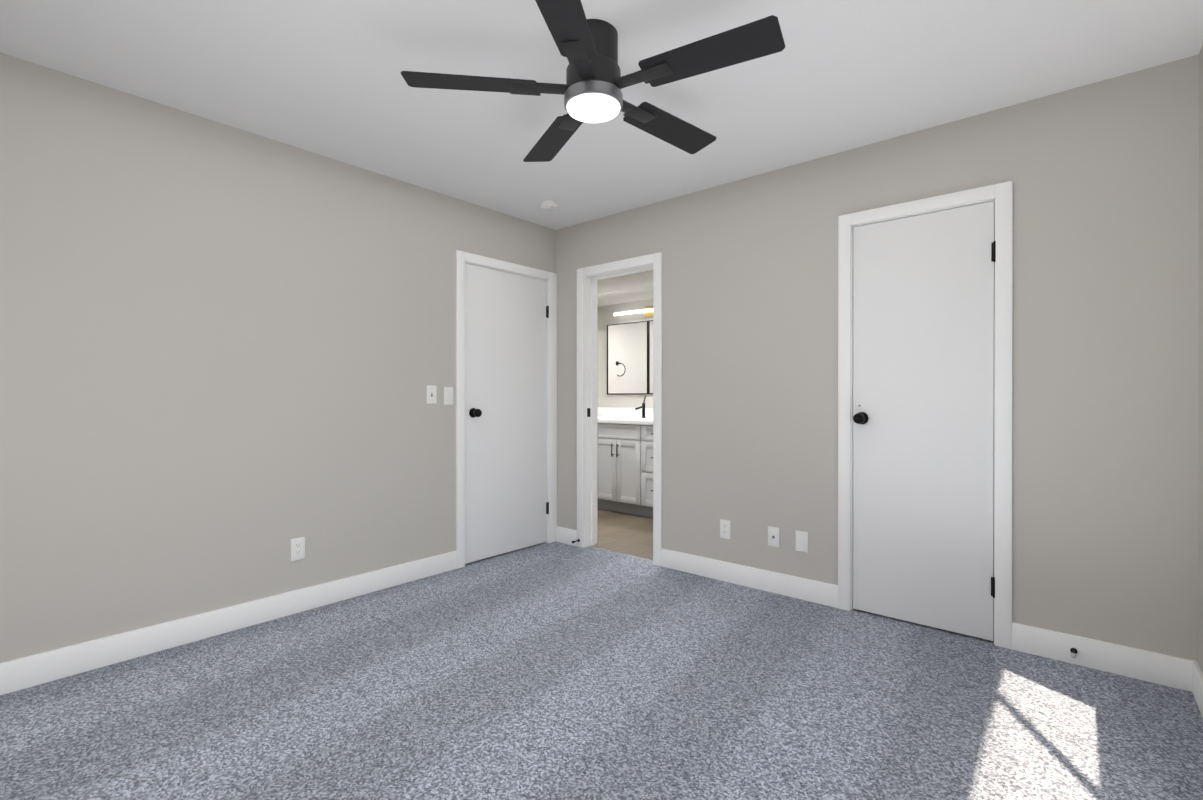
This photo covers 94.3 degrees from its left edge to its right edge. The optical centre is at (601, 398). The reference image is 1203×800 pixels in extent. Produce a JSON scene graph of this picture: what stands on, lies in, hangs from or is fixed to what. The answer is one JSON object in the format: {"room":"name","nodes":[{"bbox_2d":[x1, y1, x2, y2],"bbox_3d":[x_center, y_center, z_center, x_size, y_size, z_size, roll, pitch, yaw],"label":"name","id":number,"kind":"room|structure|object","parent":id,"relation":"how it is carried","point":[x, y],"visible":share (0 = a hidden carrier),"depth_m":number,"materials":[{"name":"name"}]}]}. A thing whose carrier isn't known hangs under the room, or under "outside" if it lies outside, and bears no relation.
{"room":"empty bedroom","nodes":[
{"label":"empty bedroom","id":0,"kind":"room"},
{"bbox_2d":[0,52,555,662],"bbox_3d":[-1.665,-0.097,2.960,0.140,2.440,3.860,0,0,40],"label":"wall","id":1,"kind":"structure","parent":0,"point":[226,356],"depth_m":2.61,"materials":[{"name":"grey paint"}]},
{"bbox_2d":[0,550,456,694],"bbox_3d":[-1.849,1.064,2.624,0.018,0.120,2.764,0,0,40],"label":"baseboard","id":2,"kind":"structure","parent":1,"relation":"attached to","point":[37,669],"depth_m":2.59,"materials":[{"name":"white wood"}]},
{"bbox_2d":[291,537,304,560],"bbox_3d":[-1.594,0.791,2.931,0.008,0.115,0.070,0,0,40],"label":"outlet","id":3,"kind":"object","parent":1,"relation":"attached to","point":[297,548],"visible":1,"depth_m":2.93,"materials":[{"name":"white plastic"}]},
{"bbox_2d":[427,385,436,403],"bbox_3d":[-1.070,-0.024,3.532,0.025,0.115,0.070,0,0,40],"label":"light switch","id":4,"kind":"object","parent":1,"relation":"attached to","point":[431,394],"visible":1,"depth_m":3.53,"materials":[{"name":"white plastic"}]},
{"bbox_2d":[444,387,452,404],"bbox_3d":[-0.993,-0.016,3.632,0.013,0.115,0.070,0,0,40],"label":"light switch","id":5,"kind":"object","parent":1,"relation":"attached to","point":[448,395],"visible":1,"depth_m":3.63,"materials":[{"name":"white plastic"}]},
{"bbox_2d":[465,263,548,563],"bbox_3d":[-0.652,0.101,4.016,0.108,2.015,0.773,0,0,40],"label":"door","id":6,"kind":"structure","parent":1,"relation":"in","point":[506,502],"depth_m":4.00,"materials":[{"name":"white wood"}]},
{"bbox_2d":[0,542,1202,799],"bbox_3d":[-0.267,1.151,1.820,3.750,0.050,3.930,0,0,40],"label":"floor carpet","id":7,"kind":"object","parent":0,"point":[552,670],"visible":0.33,"depth_m":2.03,"materials":[{"name":"grey carpet"}]},
{"bbox_2d":[0,0,1202,229],"bbox_3d":[-0.097,-1.366,2.785,4.750,0.100,5.630,0,0,40],"label":"ceiling","id":8,"kind":"structure","parent":0,"point":[328,80],"depth_m":2.24,"materials":[{"name":"white paint"}]},
{"bbox_2d":[540,200,557,209],"bbox_3d":[-0.354,-1.302,3.768,0.116,0.034,0.116,0,0,40],"label":"smoke detector","id":9,"kind":"object","parent":8,"relation":"attached to","point":[548,205],"visible":1,"depth_m":3.73,"materials":[{"name":"white plastic"}]},
{"bbox_2d":[401,0,784,161],"bbox_3d":[0.003,-1.174,2.027,1.281,0.280,1.267,0,0,40],"label":"ceiling fan","id":10,"kind":"object","parent":8,"relation":"hanging from","point":[592,87],"visible":1,"depth_m":1.93,"materials":[{"name":"grey"}]},
{"bbox_2d":[593,509,652,559],"bbox_3d":[1.176,1.145,4.288,4.750,0.050,1.700,0,0,40],"label":"floor","id":11,"kind":"structure","parent":0,"point":[625,533],"depth_m":4.62,"materials":[{"name":"brown wood"}]},
{"bbox_2d":[597,423,652,517],"bbox_3d":[0.289,0.679,5.596,1.418,0.875,0.570,0,0,40],"label":"bathroom vanity","id":12,"kind":"object","parent":11,"relation":"on","point":[624,460],"depth_m":5.33,"materials":[{"name":"grey wood"}]},
{"bbox_2d":[597,415,652,422],"bbox_3d":[0.297,0.221,5.594,1.430,0.040,0.562,0,0,40],"label":"countertop","id":13,"kind":"structure","parent":12,"relation":"on","point":[600,418],"depth_m":5.43,"materials":[{"name":"white stone"}]},
{"bbox_2d":[635,396,645,417],"bbox_3d":[0.395,0.089,5.619,0.048,0.224,0.170,0,0,40],"label":"faucet","id":14,"kind":"object","parent":13,"relation":"on","point":[643,409],"visible":1,"depth_m":5.64,"materials":[{"name":"grey metal"}]},
{"bbox_2d":[597,270,652,306],"bbox_3d":[0.583,-1.171,5.337,2.196,0.298,0.578,0,0,40],"label":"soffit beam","id":15,"kind":"structure","parent":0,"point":[634,287],"depth_m":5.39,"materials":[{"name":"grey paint"}]},
{"bbox_2d":[597,299,652,407],"bbox_3d":[0.817,-0.103,5.614,2.480,2.440,0.140,0,0,40],"label":"wall","id":16,"kind":"structure","parent":0,"point":[605,317],"depth_m":6.11,"materials":[{"name":"grey paint"}]},
{"bbox_2d":[597,407,652,418],"bbox_3d":[0.473,0.151,5.801,1.430,0.099,0.019,0,0,40],"label":"backsplash","id":17,"kind":"structure","parent":16,"relation":"attached to","point":[637,414],"depth_m":5.96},
{"bbox_2d":[607,320,652,394],"bbox_3d":[0.487,-0.423,5.785,1.110,0.766,0.022,0,0,40],"label":"bathroom mirror","id":18,"kind":"object","parent":16,"relation":"attached to","point":[629,358],"visible":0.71,"depth_m":5.93,"materials":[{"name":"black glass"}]},
{"bbox_2d":[613,306,652,316],"bbox_3d":[0.464,-0.900,5.758,0.830,0.110,0.092,0,0,40],"label":"vanity light","id":19,"kind":"object","parent":16,"relation":"attached to","point":[647,311],"visible":0.62,"depth_m":5.79,"materials":[{"name":"white glass"}]},
{"bbox_2d":[556,54,1198,660],"bbox_3d":[0.625,-0.098,3.637,4.750,2.440,0.140,0,0,40],"label":"wall","id":20,"kind":"structure","parent":0,"point":[1104,176],"depth_m":2.48,"materials":[{"name":"grey paint"}]},
{"bbox_2d":[556,526,576,541],"bbox_3d":[-0.554,1.059,4.748,1.239,0.120,0.019,0,0,40],"label":"baseboard","id":21,"kind":"structure","parent":20,"relation":"attached to","point":[569,535],"depth_m":4.29,"materials":[{"name":"white wood"}]},
{"bbox_2d":[720,519,730,538],"bbox_3d":[0.760,0.804,3.429,0.070,0.115,0.008,0,0,40],"label":"electrical outlet","id":22,"kind":"object","parent":20,"relation":"attached to","point":[725,529],"visible":1,"depth_m":3.42,"materials":[{"name":"white plastic"}]},
{"bbox_2d":[661,548,837,607],"bbox_3d":[0.835,1.062,3.361,1.140,0.120,0.015,0,0,40],"label":"baseboard","id":23,"kind":"structure","parent":20,"relation":"attached to","point":[823,593],"depth_m":3.29,"materials":[{"name":"white wood"}]},
{"bbox_2d":[768,526,779,547],"bbox_3d":[0.992,0.801,3.225,0.070,0.115,0.016,0,0,40],"label":"electrical outlet","id":24,"kind":"object","parent":20,"relation":"attached to","point":[773,536],"visible":1,"depth_m":3.22,"materials":[{"name":"white plastic"}]},
{"bbox_2d":[796,530,807,552],"bbox_3d":[1.120,0.801,3.122,0.070,0.115,0.007,0,0,40],"label":"electrical outlet","id":25,"kind":"object","parent":20,"relation":"attached to","point":[801,541],"visible":1,"depth_m":3.12,"materials":[{"name":"white plastic"}]},
{"bbox_2d":[853,201,995,640],"bbox_3d":[1.552,0.104,2.734,0.621,2.015,0.108,0,0,40],"label":"closet door","id":26,"kind":"structure","parent":20,"relation":"in","point":[923,408],"depth_m":2.73,"materials":[{"name":"white wood"}]},
{"bbox_2d":[1012,622,1183,689],"bbox_3d":[2.046,1.065,2.327,0.543,0.120,0.018,0,0,40],"label":"baseboard","id":27,"kind":"structure","parent":20,"relation":"attached to","point":[1118,659],"depth_m":2.30,"materials":[{"name":"white wood"}]},
{"bbox_2d":[1070,648,1077,658],"bbox_3d":[1.974,1.067,2.333,0.024,0.024,0.074,0,0,40],"label":"door stop","id":28,"kind":"object","parent":27,"relation":"attached to","point":[1074,651],"visible":1,"depth_m":2.34,"materials":[{"name":"grey metal"}]},
{"bbox_2d":[1197,44,1202,672],"bbox_3d":[1.085,-0.091,0.620,0.140,2.440,3.860,0,0,40],"label":"wall","id":29,"kind":"structure","parent":0,"point":[1200,467],"depth_m":2.09,"materials":[{"name":"grey paint"}]},
{"bbox_2d":[1184,658,1202,717],"bbox_3d":[1.070,1.069,0.728,0.018,0.120,3.720,0,0,40],"label":"baseboard","id":30,"kind":"structure","parent":29,"relation":"attached to","point":[1193,675],"depth_m":2.10,"materials":[{"name":"white wood"}]}
]}

